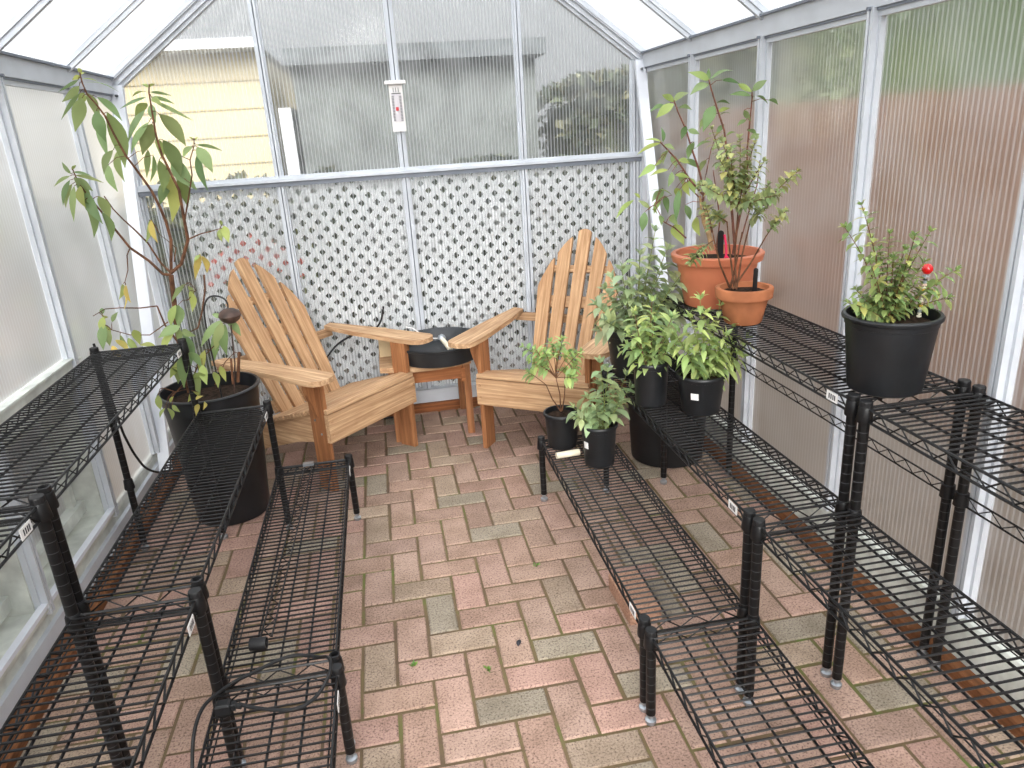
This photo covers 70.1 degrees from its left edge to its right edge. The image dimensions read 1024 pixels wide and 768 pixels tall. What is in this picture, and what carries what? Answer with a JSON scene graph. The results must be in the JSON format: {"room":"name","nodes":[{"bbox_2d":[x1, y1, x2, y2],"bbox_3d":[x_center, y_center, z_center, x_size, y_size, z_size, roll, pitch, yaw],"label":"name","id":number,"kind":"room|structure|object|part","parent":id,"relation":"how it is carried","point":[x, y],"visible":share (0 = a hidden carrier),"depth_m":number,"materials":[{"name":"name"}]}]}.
{"room":"greenhouse","nodes":[
{"label":"greenhouse","id":0,"kind":"room"},
{"bbox_2d":[0,86,172,504],"bbox_3d":[-1.355,0.189,1.336,0.010,1.705,4.880,-7,19,-9],"label":"wall","id":1,"kind":"structure","parent":0,"point":[29,346],"depth_m":2.65,"materials":[{"name":"white plastic"}]},
{"bbox_2d":[0,356,114,683],"bbox_3d":[-1.482,0.401,2.120,0.150,0.643,1.255,-7,19,-9],"label":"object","id":2,"kind":"structure","parent":1,"relation":"in","point":[82,500],"depth_m":2.37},
{"bbox_2d":[6,424,65,545],"bbox_3d":[-1.542,0.430,2.100,0.008,0.490,1.160,-7,19,-9],"label":"window","id":3,"kind":"structure","parent":2,"relation":"attached to","point":[36,535],"depth_m":2.45,"materials":[{"name":"grey glass"}]},
{"bbox_2d":[0,502,118,677],"bbox_3d":[-1.182,1.050,1.051,0.022,0.014,3.745,-7,19,-9],"label":"trim","id":4,"kind":"structure","parent":1,"relation":"attached to","point":[5,661],"depth_m":2.16,"materials":[{"name":"white metal"}]},
{"bbox_2d":[0,0,144,72],"bbox_3d":[-0.797,-1.152,1.050,1.293,0.968,3.680,-7,19,-9],"label":"trim","id":5,"kind":"structure","parent":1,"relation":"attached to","point":[31,9],"depth_m":2.77,"materials":[{"name":"white metal"}]},
{"bbox_2d":[0,431,171,697],"bbox_3d":[-1.308,0.979,1.611,0.024,0.150,4.880,-7,19,-9],"label":"trim","id":6,"kind":"structure","parent":1,"relation":"attached to","point":[124,503],"depth_m":2.49,"materials":[{"name":"white metal"}]},
{"bbox_2d":[0,51,174,728],"bbox_3d":[-1.328,0.191,1.341,0.045,1.735,4.880,-7,19,-9],"label":"trim","id":7,"kind":"structure","parent":1,"relation":"attached to","point":[20,71],"depth_m":2.52,"materials":[{"name":"white metal"}]},
{"bbox_2d":[0,74,176,614],"bbox_3d":[-1.387,0.112,1.651,0.049,1.646,4.232,-7,19,-9],"label":"trim","id":8,"kind":"structure","parent":1,"relation":"attached to","point":[27,553],"depth_m":2.51,"materials":[{"name":"white metal"}]},
{"bbox_2d":[0,452,181,767],"bbox_3d":[-1.256,1.035,1.630,0.070,0.045,4.860,-7,19,-9],"label":"baseboard","id":9,"kind":"structure","parent":1,"relation":"attached to","point":[101,607],"depth_m":2.17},
{"bbox_2d":[92,343,179,473],"bbox_3d":[-1.560,0.137,3.097,0.039,0.773,0.466,-3,19,1],"label":"hanging cord","id":10,"kind":"object","parent":1,"relation":"hanging from","point":[93,344],"visible":0.59,"depth_m":2.96,"materials":[{"name":"black rubber"}]},
{"bbox_2d":[112,85,171,470],"bbox_3d":[-1.690,-0.475,3.332,0.050,1.682,0.558,-7,19,-9],"label":"trim","id":11,"kind":"structure","parent":1,"relation":"attached to","point":[118,98],"depth_m":3.32,"materials":[{"name":"grey metal"}]},
{"bbox_2d":[0,0,800,74],"bbox_3d":[-0.170,-1.208,1.094,2.665,0.996,4.940,-7,19,-9],"label":"ceiling","id":12,"kind":"structure","parent":0,"point":[46,16],"depth_m":2.92,"materials":[{"name":"white plastic"}]},
{"bbox_2d":[266,380,626,423],"bbox_3d":[-0.489,0.124,4.073,2.375,0.060,0.090,-7,19,-9],"label":"baseboard","id":13,"kind":"structure","parent":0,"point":[438,406],"depth_m":4.04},
{"bbox_2d":[15,405,1023,767],"bbox_3d":[-0.037,0.926,1.850,2.765,0.061,4.901,-7,19,-9],"label":"floor","id":14,"kind":"structure","parent":0,"point":[440,574],"depth_m":2.23,"materials":[{"name":"brick"}]},
{"bbox_2d":[55,68,269,525],"bbox_3d":[-1.272,-0.253,2.727,0.567,1.730,0.502,-11,21,-21],"label":"potted plant","id":15,"kind":"object","parent":14,"relation":"on","point":[175,400],"visible":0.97,"depth_m":2.69,"materials":[{"name":"green plant"}]},
{"bbox_3d":[-1.190,0.271,2.999,0.388,0.555,0.388,-7,19,-9],"label":"pot","id":16,"kind":"part","parent":15,"relation":"part of","materials":[{"name":"black plastic"}]},
{"bbox_2d":[203,295,240,397],"bbox_3d":[-1.064,-0.109,2.751,0.137,0.460,0.082,-7,19,-9],"label":"stake","id":17,"kind":"object","parent":15,"relation":"on","point":[228,315],"visible":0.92,"depth_m":2.69,"materials":[{"name":"black metal"}]},
{"bbox_2d":[0,493,357,767],"bbox_3d":[-0.711,0.781,1.061,0.847,0.814,1.217,-7,19,-9],"label":"shelving unit","id":18,"kind":"object","parent":14,"relation":"on","point":[41,514],"visible":0.92,"depth_m":1.49,"materials":[{"name":"black metal"}]},
{"bbox_3d":[-0.987,0.458,0.899,0.330,0.038,1.217,-7,19,-9],"label":"wire shelf","id":19,"kind":"part","parent":18,"relation":"part of","materials":[{"name":"black metal"}]},
{"bbox_3d":[-0.928,0.600,1.591,0.025,0.772,0.025,-7,19,-9],"label":"post","id":20,"kind":"part","parent":18,"relation":"part of","materials":[{"name":"black metal"}]},
{"bbox_3d":[-0.705,0.679,1.028,0.287,0.038,1.217,-7,19,-9],"label":"wire shelf","id":21,"kind":"part","parent":18,"relation":"part of","materials":[{"name":"black metal"}]},
{"bbox_3d":[-0.675,0.697,1.673,0.025,0.504,0.025,-7,19,-9],"label":"post","id":22,"kind":"part","parent":18,"relation":"part of","materials":[{"name":"black metal"}]},
{"bbox_2d":[190,653,332,767],"bbox_3d":[-0.599,0.867,1.543,0.252,0.315,0.611,4,20,20],"label":"power cable","id":23,"kind":"object","parent":18,"relation":"on","point":[226,706],"visible":1,"depth_m":1.61,"materials":[{"name":"black rubber"}]},
{"bbox_3d":[-0.435,0.895,1.153,0.304,0.038,1.217,-7,19,-9],"label":"wire shelf","id":24,"kind":"part","parent":18,"relation":"part of","materials":[{"name":"black metal"}]},
{"bbox_3d":[-0.405,0.789,1.756,0.025,0.244,0.025,-7,19,-9],"label":"post","id":25,"kind":"part","parent":18,"relation":"part of","materials":[{"name":"black metal"}]},
{"bbox_2d":[0,338,360,767],"bbox_3d":[-0.939,0.395,2.205,0.847,0.814,1.217,-7,19,-9],"label":"shelving unit","id":26,"kind":"object","parent":14,"relation":"on","point":[96,360],"depth_m":2.03,"materials":[{"name":"black metal"}]},
{"bbox_3d":[-0.943,0.585,1.635,0.025,0.772,0.025,-7,19,-9],"label":"post","id":27,"kind":"part","parent":26,"relation":"part of","materials":[{"name":"black metal"}]},
{"bbox_3d":[-1.215,0.072,2.042,0.330,0.038,1.217,-7,19,-9],"label":"wire shelf","id":28,"kind":"part","parent":26,"relation":"part of","materials":[{"name":"black metal"}]},
{"bbox_3d":[-1.443,0.248,2.690,0.025,0.772,0.025,-7,19,-9],"label":"post","id":29,"kind":"part","parent":26,"relation":"part of","materials":[{"name":"black metal"}]},
{"bbox_3d":[-0.932,0.294,2.172,0.287,0.038,1.217,-7,19,-9],"label":"wire shelf","id":30,"kind":"part","parent":26,"relation":"part of","materials":[{"name":"black metal"}]},
{"bbox_3d":[-1.156,0.214,2.735,0.025,0.772,0.025,-7,19,-9],"label":"post","id":31,"kind":"part","parent":26,"relation":"part of","materials":[{"name":"black metal"}]},
{"bbox_3d":[-0.689,0.683,1.717,0.025,0.504,0.025,-7,19,-9],"label":"post","id":32,"kind":"part","parent":26,"relation":"part of","materials":[{"name":"black metal"}]},
{"bbox_3d":[-0.626,0.641,1.801,0.040,0.032,0.032,-5,19,-3],"label":"tube cap","id":33,"kind":"part","parent":26,"relation":"part of","materials":[{"name":"black plastic"}]},
{"bbox_3d":[-0.902,0.312,2.817,0.025,0.504,0.025,-7,19,-9],"label":"post","id":34,"kind":"part","parent":26,"relation":"part of","materials":[{"name":"black metal"}]},
{"bbox_2d":[260,461,313,636],"bbox_3d":[-0.700,0.470,2.327,0.040,0.015,1.037,-6,19,-8],"label":"rail","id":35,"kind":"object","parent":26,"relation":"on","point":[311,463],"visible":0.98,"depth_m":2.21,"materials":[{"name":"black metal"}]},
{"bbox_3d":[-0.663,0.509,2.297,0.304,0.038,1.217,-7,19,-9],"label":"wire shelf","id":36,"kind":"part","parent":26,"relation":"part of","materials":[{"name":"black metal"}]},
{"bbox_3d":[-0.419,0.774,1.800,0.025,0.244,0.025,-7,19,-9],"label":"post","id":37,"kind":"part","parent":26,"relation":"part of","materials":[{"name":"black metal"}]},
{"bbox_3d":[-0.632,0.404,2.900,0.025,0.244,0.025,-7,19,-9],"label":"post","id":38,"kind":"part","parent":26,"relation":"part of","materials":[{"name":"black metal"}]},
{"bbox_2d":[211,258,432,490],"bbox_3d":[-0.960,-0.107,3.449,0.964,0.944,0.764,9,23,32],"label":"chair","id":39,"kind":"object","parent":14,"relation":"on","point":[330,413],"visible":0.95,"depth_m":3.42,"materials":[{"name":"brown wood"}]},
{"bbox_3d":[-1.029,-0.058,3.111,0.704,0.022,0.132,9,23,32],"label":"arm","id":40,"kind":"part","parent":39,"relation":"part of","materials":[{"name":"brown wood"}]},
{"bbox_3d":[-1.134,-0.171,3.547,0.023,0.040,0.680,9,23,32],"label":"arm rail","id":41,"kind":"part","parent":39,"relation":"part of","materials":[{"name":"brown wood"}]},
{"bbox_3d":[-1.120,0.231,3.383,0.860,0.368,0.022,9,23,32],"label":"rail","id":42,"kind":"part","parent":39,"relation":"part of","materials":[{"name":"brown wood"}]},
{"bbox_3d":[-0.817,0.214,3.131,0.089,0.530,0.024,9,23,32],"label":"leg","id":43,"kind":"part","parent":39,"relation":"part of","materials":[{"name":"brown wood"}]},
{"bbox_3d":[-0.682,-0.252,3.603,0.704,0.022,0.132,9,23,32],"label":"arm","id":44,"kind":"part","parent":39,"relation":"part of","materials":[{"name":"brown wood"}]},
{"bbox_3d":[-0.523,0.051,3.546,0.089,0.530,0.024,9,23,32],"label":"leg","id":45,"kind":"part","parent":39,"relation":"part of","materials":[{"name":"brown wood"}]},
{"bbox_2d":[318,306,393,419],"bbox_3d":[-0.838,-0.087,3.852,0.457,0.617,0.052,-8,20,-12],"label":"extension cord","id":46,"kind":"object","parent":14,"relation":"on","point":[379,323],"visible":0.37,"depth_m":3.80,"materials":[{"name":"black rubber"}]},
{"bbox_2d":[379,352,474,441],"bbox_3d":[-0.441,0.030,3.790,0.445,0.398,0.455,-7,19,-9],"label":"side table","id":47,"kind":"object","parent":14,"relation":"on","point":[461,372],"visible":0.44,"depth_m":3.61,"materials":[{"name":"brown wood"}]},
{"bbox_2d":[378,327,390,356],"bbox_3d":[-0.641,-0.217,3.729,0.080,0.132,0.100,-7,19,-9],"label":"wood block","id":48,"kind":"object","parent":47,"relation":"on","point":[384,346],"visible":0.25,"depth_m":3.69,"materials":[{"name":"beige wood"}]},
{"bbox_3d":[-0.576,0.111,3.622,0.034,0.372,0.034,-7,19,-9],"label":"leg","id":49,"kind":"part","parent":47,"relation":"part of","materials":[{"name":"brown wood"}]},
{"bbox_2d":[407,327,472,367],"bbox_3d":[-0.363,-0.181,3.635,0.454,0.093,0.454,-7,19,-9],"label":"basin","id":50,"kind":"object","parent":47,"relation":"on","point":[433,354],"visible":0.48,"depth_m":3.48,"materials":[{"name":"black plastic"}]},
{"bbox_2d":[406,327,452,349],"bbox_3d":[-0.408,-0.238,3.695,0.347,0.099,0.096,12,25,38],"label":"tube","id":51,"kind":"object","parent":50,"relation":"in","point":[441,338],"visible":0.83,"depth_m":3.67,"materials":[{"name":"beige plastic"}]},
{"bbox_3d":[-0.282,-0.042,4.009,0.034,0.372,0.034,-7,19,-9],"label":"leg","id":52,"kind":"part","parent":47,"relation":"part of","materials":[{"name":"brown wood"}]},
{"bbox_3d":[-0.218,0.069,3.678,0.034,0.372,0.034,-7,19,-9],"label":"leg","id":53,"kind":"part","parent":47,"relation":"part of","materials":[{"name":"brown wood"}]},
{"bbox_2d":[448,229,626,447],"bbox_3d":[0.245,-0.232,3.588,0.764,0.944,0.964,6,21,25],"label":"chair","id":54,"kind":"object","parent":14,"relation":"on","point":[506,388],"visible":0.71,"depth_m":3.64,"materials":[{"name":"brown wood"}]},
{"bbox_3d":[-0.126,0.047,3.486,0.024,0.530,0.089,6,21,25],"label":"leg","id":55,"kind":"part","parent":54,"relation":"part of","materials":[{"name":"brown wood"}]},
{"bbox_3d":[-0.100,-0.283,3.588,0.132,0.022,0.704,6,21,25],"label":"arm","id":56,"kind":"part","parent":54,"relation":"part of","materials":[{"name":"brown wood"}]},
{"bbox_3d":[0.330,-0.334,3.749,0.680,0.040,0.023,6,21,25],"label":"arm rail","id":57,"kind":"part","parent":54,"relation":"part of","materials":[{"name":"brown wood"}]},
{"bbox_3d":[0.356,0.095,3.261,0.024,0.530,0.089,6,21,25],"label":"leg","id":58,"kind":"part","parent":54,"relation":"part of","materials":[{"name":"brown wood"}]},
{"bbox_3d":[0.471,-0.227,3.322,0.132,0.022,0.704,6,21,25],"label":"arm","id":59,"kind":"part","parent":54,"relation":"part of","materials":[{"name":"brown wood"}]},
{"bbox_3d":[0.503,0.045,3.624,0.022,0.368,0.860,6,21,25],"label":"rail","id":60,"kind":"part","parent":54,"relation":"part of","materials":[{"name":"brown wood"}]},
{"bbox_2d":[609,570,661,625],"bbox_3d":[0.388,0.673,2.320,0.106,0.057,0.202,-7,19,-9],"label":"brick","id":61,"kind":"object","parent":14,"relation":"on","point":[613,587],"visible":0.5,"depth_m":2.28,"materials":[{"name":"brick"}]},
{"bbox_2d":[626,354,705,467],"bbox_3d":[0.699,0.122,3.288,0.394,0.420,0.394,-7,19,-9],"label":"plant pot","id":62,"kind":"object","parent":14,"relation":"on","point":[645,443],"visible":0.18,"depth_m":3.20,"materials":[{"name":"black plastic"}]},
{"bbox_2d":[537,296,971,712],"bbox_3d":[0.613,0.234,2.385,0.847,0.814,1.217,-7,19,-9],"label":"shelving unit","id":63,"kind":"object","parent":14,"relation":"on","point":[947,489],"visible":0.66,"depth_m":2.04,"materials":[{"name":"black metal"}]},
{"bbox_3d":[0.124,0.336,2.957,0.025,0.244,0.025,-7,19,-9],"label":"post","id":64,"kind":"part","parent":63,"relation":"part of","materials":[{"name":"black metal"}]},
{"bbox_2d":[518,335,583,449],"bbox_3d":[0.163,0.020,2.793,0.254,0.456,0.178,-7,19,-9],"label":"potted plant","id":65,"kind":"object","parent":63,"relation":"on","point":[561,435],"visible":1,"depth_m":2.77,"materials":[{"name":"green plant"}]},
{"bbox_3d":[0.194,0.171,2.832,0.144,0.142,0.144,-7,19,-9],"label":"pot","id":66,"kind":"part","parent":65,"relation":"part of","materials":[{"name":"black plastic"}]},
{"bbox_2d":[555,449,579,458],"bbox_3d":[0.209,0.262,2.736,0.090,0.024,0.025,-8,20,-13],"label":"pipe piece","id":67,"kind":"object","parent":63,"relation":"on","point":[575,452],"visible":1,"depth_m":2.73,"materials":[{"name":"beige plastic"}]},
{"bbox_2d":[566,355,634,468],"bbox_3d":[0.326,0.093,2.609,0.273,0.420,0.164,-7,19,-9],"label":"potted plant","id":68,"kind":"object","parent":63,"relation":"on","point":[598,429],"visible":0.99,"depth_m":2.60,"materials":[{"name":"green plant"}]},
{"bbox_3d":[0.317,0.214,2.661,0.140,0.158,0.140,-7,19,-9],"label":"pot","id":69,"kind":"part","parent":68,"relation":"part of","materials":[{"name":"black plastic"}]},
{"bbox_3d":[0.378,0.183,2.955,0.025,0.504,0.025,-7,19,-9],"label":"post","id":70,"kind":"part","parent":63,"relation":"part of","materials":[{"name":"black metal"}]},
{"bbox_2d":[585,224,696,378],"bbox_3d":[0.491,-0.313,2.734,0.451,0.567,0.254,-7,19,-9],"label":"potted plant","id":71,"kind":"object","parent":63,"relation":"on","point":[610,323],"visible":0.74,"depth_m":2.70,"materials":[{"name":"green plant"}]},
{"bbox_3d":[0.466,-0.130,2.793,0.222,0.185,0.222,-7,19,-9],"label":"pot","id":72,"kind":"part","parent":71,"relation":"part of","materials":[{"name":"black plastic"}]},
{"bbox_3d":[0.337,0.707,1.857,0.025,0.244,0.025,-7,19,-9],"label":"post","id":73,"kind":"part","parent":63,"relation":"part of","materials":[{"name":"black metal"}]},
{"bbox_3d":[0.356,0.411,2.394,0.304,0.038,1.217,-7,19,-9],"label":"wire shelf","id":74,"kind":"part","parent":63,"relation":"part of","materials":[{"name":"black metal"}]},
{"bbox_2d":[617,294,689,407],"bbox_3d":[0.479,-0.105,2.433,0.257,0.374,0.210,-1,19,7],"label":"potted plant","id":75,"kind":"object","parent":63,"relation":"on","point":[650,378],"visible":0.91,"depth_m":2.42,"materials":[{"name":"green plant"}]},
{"bbox_3d":[0.473,-0.007,2.487,0.130,0.155,0.130,-7,19,-9],"label":"pot","id":76,"kind":"part","parent":75,"relation":"part of","materials":[{"name":"black plastic"}]},
{"bbox_3d":[0.616,0.028,2.949,0.025,0.772,0.025,-7,19,-9],"label":"post","id":77,"kind":"part","parent":63,"relation":"part of","materials":[{"name":"black metal"}]},
{"bbox_2d":[616,69,777,309],"bbox_3d":[0.656,-0.653,2.506,0.562,0.801,0.328,-19,24,-37],"label":"potted plant","id":78,"kind":"object","parent":63,"relation":"on","point":[705,277],"visible":0.84,"depth_m":2.53,"materials":[{"name":"green plant"}]},
{"bbox_3d":[0.746,-0.389,2.663,0.328,0.190,0.328,-7,19,-9],"label":"pot","id":79,"kind":"part","parent":78,"relation":"part of","materials":[{"name":"ceramic"}]},
{"bbox_2d":[717,230,728,257],"bbox_3d":[0.741,-0.473,2.549,0.041,0.125,0.021,-7,19,-9],"label":"plant label","id":80,"kind":"object","parent":78,"relation":"on","point":[721,237],"visible":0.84,"depth_m":2.55,"materials":[{"name":"black plastic"}]},
{"bbox_2d":[666,291,753,416],"bbox_3d":[0.642,-0.113,2.376,0.317,0.408,0.196,-7,19,-9],"label":"potted plant","id":81,"kind":"object","parent":63,"relation":"on","point":[701,382],"visible":0.92,"depth_m":2.34,"materials":[{"name":"green plant"}]},
{"bbox_3d":[0.622,0.025,2.404,0.164,0.132,0.164,-7,19,-9],"label":"pot","id":82,"kind":"part","parent":81,"relation":"part of","materials":[{"name":"black plastic"}]},
{"bbox_3d":[0.594,0.136,2.348,0.287,0.038,1.217,-7,19,-9],"label":"wire shelf","id":83,"kind":"part","parent":63,"relation":"part of","materials":[{"name":"black metal"}]},
{"bbox_3d":[0.903,-0.006,2.993,0.025,0.772,0.025,-7,19,-9],"label":"post","id":84,"kind":"part","parent":63,"relation":"part of","materials":[{"name":"black metal"}]},
{"bbox_2d":[682,124,802,325],"bbox_3d":[0.723,-0.501,2.323,0.422,0.627,0.208,-7,19,-9],"label":"potted plant","id":85,"kind":"object","parent":63,"relation":"on","point":[745,307],"visible":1,"depth_m":2.29,"materials":[{"name":"green plant"}]},
{"bbox_3d":[0.764,-0.263,2.409,0.186,0.118,0.186,-7,19,-9],"label":"pot","id":86,"kind":"part","parent":85,"relation":"part of","materials":[{"name":"ceramic"}]},
{"bbox_2d":[752,268,757,291],"bbox_3d":[0.782,-0.327,2.348,0.017,0.093,0.002,-7,19,-9],"label":"plant label","id":87,"kind":"object","parent":85,"relation":"on","point":[755,273],"visible":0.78,"depth_m":2.34,"materials":[{"name":"black plastic"}]},
{"bbox_3d":[0.591,0.554,1.855,0.025,0.504,0.025,-7,19,-9],"label":"post","id":88,"kind":"part","parent":63,"relation":"part of","materials":[{"name":"black metal"}]},
{"bbox_3d":[0.845,-0.148,2.301,0.330,0.038,1.217,-7,19,-9],"label":"wire shelf","id":89,"kind":"part","parent":63,"relation":"part of","materials":[{"name":"black metal"}]},
{"bbox_3d":[0.829,0.399,1.849,0.025,0.772,0.025,-7,19,-9],"label":"post","id":90,"kind":"part","parent":63,"relation":"part of","materials":[{"name":"black metal"}]},
{"bbox_3d":[1.004,0.086,2.410,0.037,0.036,1.217,-7,19,-9],"label":"rail","id":91,"kind":"part","parent":63,"relation":"part of","materials":[{"name":"black metal"}]},
{"bbox_2d":[840,200,962,397],"bbox_3d":[0.914,-0.217,1.730,0.220,0.458,0.342,12,25,38],"label":"potted plant","id":92,"kind":"object","parent":63,"relation":"on","point":[889,349],"visible":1,"depth_m":1.69,"materials":[{"name":"green plant"}]},
{"bbox_3d":[0.902,-0.080,1.752,0.220,0.187,0.220,-7,19,-9],"label":"pot","id":93,"kind":"part","parent":92,"relation":"part of","materials":[{"name":"black plastic"}]},
{"bbox_2d":[916,264,932,317],"bbox_3d":[0.976,-0.209,1.735,0.031,0.155,0.025,-7,19,-9],"label":"stake","id":94,"kind":"object","parent":92,"relation":"in","point":[926,269],"visible":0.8,"depth_m":1.72,"materials":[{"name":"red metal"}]},
{"bbox_3d":[1.117,0.365,1.893,0.025,0.772,0.025,-7,19,-9],"label":"post","id":95,"kind":"part","parent":63,"relation":"part of","materials":[{"name":"black metal"}]},
{"bbox_2d":[643,384,1023,767],"bbox_3d":[0.834,0.620,1.242,0.847,0.814,1.217,-7,19,-9],"label":"shelving unit","id":96,"kind":"object","parent":14,"relation":"on","point":[977,397],"visible":1,"depth_m":1.55,"materials":[{"name":"black metal"}]},
{"bbox_3d":[0.345,0.721,1.815,0.025,0.244,0.025,-7,19,-9],"label":"post","id":97,"kind":"part","parent":96,"relation":"part of","materials":[{"name":"black metal"}]},
{"bbox_3d":[0.600,0.568,1.812,0.025,0.504,0.025,-7,19,-9],"label":"post","id":98,"kind":"part","parent":96,"relation":"part of","materials":[{"name":"black metal"}]},
{"bbox_3d":[0.577,0.796,1.252,0.304,0.038,1.217,-7,19,-9],"label":"wire shelf","id":99,"kind":"part","parent":96,"relation":"part of","materials":[{"name":"black metal"}]},
{"bbox_3d":[0.837,0.413,1.806,0.025,0.772,0.025,-7,19,-9],"label":"post","id":100,"kind":"part","parent":96,"relation":"part of","materials":[{"name":"black metal"}]},
{"bbox_3d":[0.815,0.522,1.205,0.287,0.038,1.217,-7,19,-9],"label":"wire shelf","id":101,"kind":"part","parent":96,"relation":"part of","materials":[{"name":"black metal"}]},
{"bbox_3d":[1.066,0.238,1.158,0.330,0.038,1.217,-7,19,-9],"label":"wire shelf","id":102,"kind":"part","parent":96,"relation":"part of","materials":[{"name":"black metal"}]},
{"bbox_3d":[1.125,0.380,1.850,0.025,0.772,0.025,-7,19,-9],"label":"post","id":103,"kind":"part","parent":96,"relation":"part of","materials":[{"name":"black metal"}]},
{"bbox_3d":[1.226,0.472,1.268,0.037,0.036,1.217,-7,19,-9],"label":"rail","id":104,"kind":"part","parent":96,"relation":"part of","materials":[{"name":"black metal"}]},
{"bbox_2d":[647,0,1023,659],"bbox_3d":[1.173,-0.107,1.726,0.010,1.705,4.880,-7,19,-9],"label":"wall","id":105,"kind":"structure","parent":0,"point":[948,157],"depth_m":2.06,"materials":[{"name":"plastic"}]},
{"bbox_2d":[634,59,674,353],"bbox_3d":[0.740,-0.759,3.707,0.050,1.682,0.558,-7,19,-9],"label":"trim","id":106,"kind":"structure","parent":105,"relation":"attached to","point":[640,71],"depth_m":3.69,"materials":[{"name":"grey metal"}]},
{"bbox_2d":[640,0,768,41],"bbox_3d":[0.450,-1.274,1.173,1.293,0.968,3.655,-7,19,-9],"label":"trim","id":107,"kind":"structure","parent":105,"relation":"attached to","point":[755,7],"depth_m":3.04,"materials":[{"name":"white metal"}]},
{"bbox_2d":[640,0,950,71],"bbox_3d":[1.146,-0.099,1.723,0.045,1.735,4.880,-7,19,-9],"label":"trim","id":108,"kind":"structure","parent":105,"relation":"attached to","point":[803,17],"depth_m":2.47,"materials":[{"name":"white metal"}]},
{"bbox_2d":[641,6,1023,619],"bbox_3d":[1.096,-0.169,2.005,0.049,1.646,4.292,-7,19,-9],"label":"trim","id":109,"kind":"structure","parent":105,"relation":"attached to","point":[1010,329],"depth_m":2.09,"materials":[{"name":"white metal"}]},
{"bbox_2d":[703,436,1023,744],"bbox_3d":[1.179,0.750,2.005,0.038,0.045,4.860,-7,19,-9],"label":"baseboard","id":110,"kind":"structure","parent":105,"relation":"attached to","point":[1017,732],"depth_m":2.13,"materials":[{"name":"brown wood"}]},
{"bbox_2d":[705,415,1023,716],"bbox_3d":[1.215,0.683,2.000,0.045,0.150,4.880,-7,19,-9],"label":"trim","id":111,"kind":"structure","parent":105,"relation":"attached to","point":[1001,666],"depth_m":2.16,"materials":[{"name":"white metal"}]},
{"bbox_3d":[-0.561,-1.175,3.653,2.565,2.654,0.010,-7,19,-9],"label":"wall","id":112,"kind":"structure","parent":0,"visible":0},
{"bbox_2d":[107,0,645,87],"bbox_3d":[-0.603,-1.932,3.351,2.583,1.022,0.069,-7,19,-9],"label":"trim","id":113,"kind":"structure","parent":112,"relation":"attached to","point":[187,12],"depth_m":3.30,"materials":[{"name":"white metal"}]},
{"bbox_2d":[127,0,641,388],"bbox_3d":[-0.556,-1.146,3.644,2.565,2.625,0.034,-7,19,-9],"label":"trim","id":114,"kind":"structure","parent":112,"relation":"attached to","point":[634,117],"depth_m":3.68,"materials":[{"name":"white metal"}]},
{"bbox_2d":[137,151,643,417],"bbox_3d":[-0.515,-0.495,3.870,2.565,1.255,0.090,-7,19,-9],"label":"trim","id":115,"kind":"structure","parent":112,"relation":"attached to","point":[446,391],"depth_m":3.68,"materials":[{"name":"white metal"}]},
{"bbox_2d":[384,80,405,131],"bbox_3d":[-0.556,-1.347,3.541,0.100,0.232,0.032,-7,19,-9],"label":"thermometer","id":116,"kind":"object","parent":112,"relation":"attached to","point":[395,90],"visible":1,"depth_m":3.54,"materials":[{"name":"white plastic"}]},
{"bbox_3d":[-0.556,-1.342,3.543,0.050,0.130,0.002,-7,19,-9],"label":"scale plate","id":117,"kind":"part","parent":116,"relation":"part of","materials":[{"name":"white plastic"}]},
{"bbox_2d":[182,162,628,404],"bbox_3d":[-0.466,-0.522,3.910,2.280,1.162,0.015,-7,19,-9],"label":"lattice panel","id":118,"kind":"object","parent":112,"relation":"attached to","point":[427,182],"visible":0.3,"depth_m":3.85,"materials":[{"name":"white plastic"}]},
{"label":"outside","id":119,"kind":"structure","parent":0,"visible":0},
{"bbox_2d":[198,330,610,399],"bbox_3d":[-1.172,-0.745,7.033,28.000,0.050,26.000,-7,19,-9],"label":"ground","id":120,"kind":"structure","parent":119,"point":[497,340],"depth_m":5.19,"materials":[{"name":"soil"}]},
{"bbox_2d":[6,37,306,207],"bbox_3d":[-3.144,-1.946,7.318,2.290,2.320,3.400,-7,19,-9],"label":"house","id":121,"kind":"structure","parent":120,"relation":"on","point":[214,83],"depth_m":5.88,"materials":[{"name":"beige"}]},
{"bbox_3d":[-2.069,-1.862,7.641,0.100,1.820,3.040,-7,19,-9],"label":"corner trim","id":122,"kind":"part","parent":121,"relation":"part of","materials":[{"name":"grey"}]},
{"bbox_2d":[208,227,325,400],"bbox_3d":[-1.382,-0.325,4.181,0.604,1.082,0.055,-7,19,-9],"label":"flowering plant","id":123,"kind":"object","parent":120,"relation":"on","point":[261,257],"visible":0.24,"depth_m":4.03,"materials":[{"name":"green plant"}]},
{"bbox_2d":[146,147,629,372],"bbox_3d":[-1.144,-0.796,5.464,5.758,1.659,0.680,-7,19,-9],"label":"hedge","id":124,"kind":"object","parent":120,"relation":"on","point":[185,273],"visible":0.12,"depth_m":5.27,"materials":[{"name":"green plant"}]},
{"bbox_2d":[281,37,545,195],"bbox_3d":[-0.847,-1.899,6.921,2.030,2.220,2.000,-7,19,-9],"label":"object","id":125,"kind":"object","parent":120,"relation":"on","point":[459,99],"visible":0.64,"depth_m":5.94,"materials":[{"name":"grey"}]},
{"bbox_2d":[536,63,628,174],"bbox_3d":[1.546,-2.025,6.752,2.676,2.623,1.360,-7,19,-9],"label":"tree","id":126,"kind":"object","parent":120,"relation":"on","point":[582,126],"visible":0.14,"depth_m":6.00,"materials":[{"name":"green plant"}]}
]}

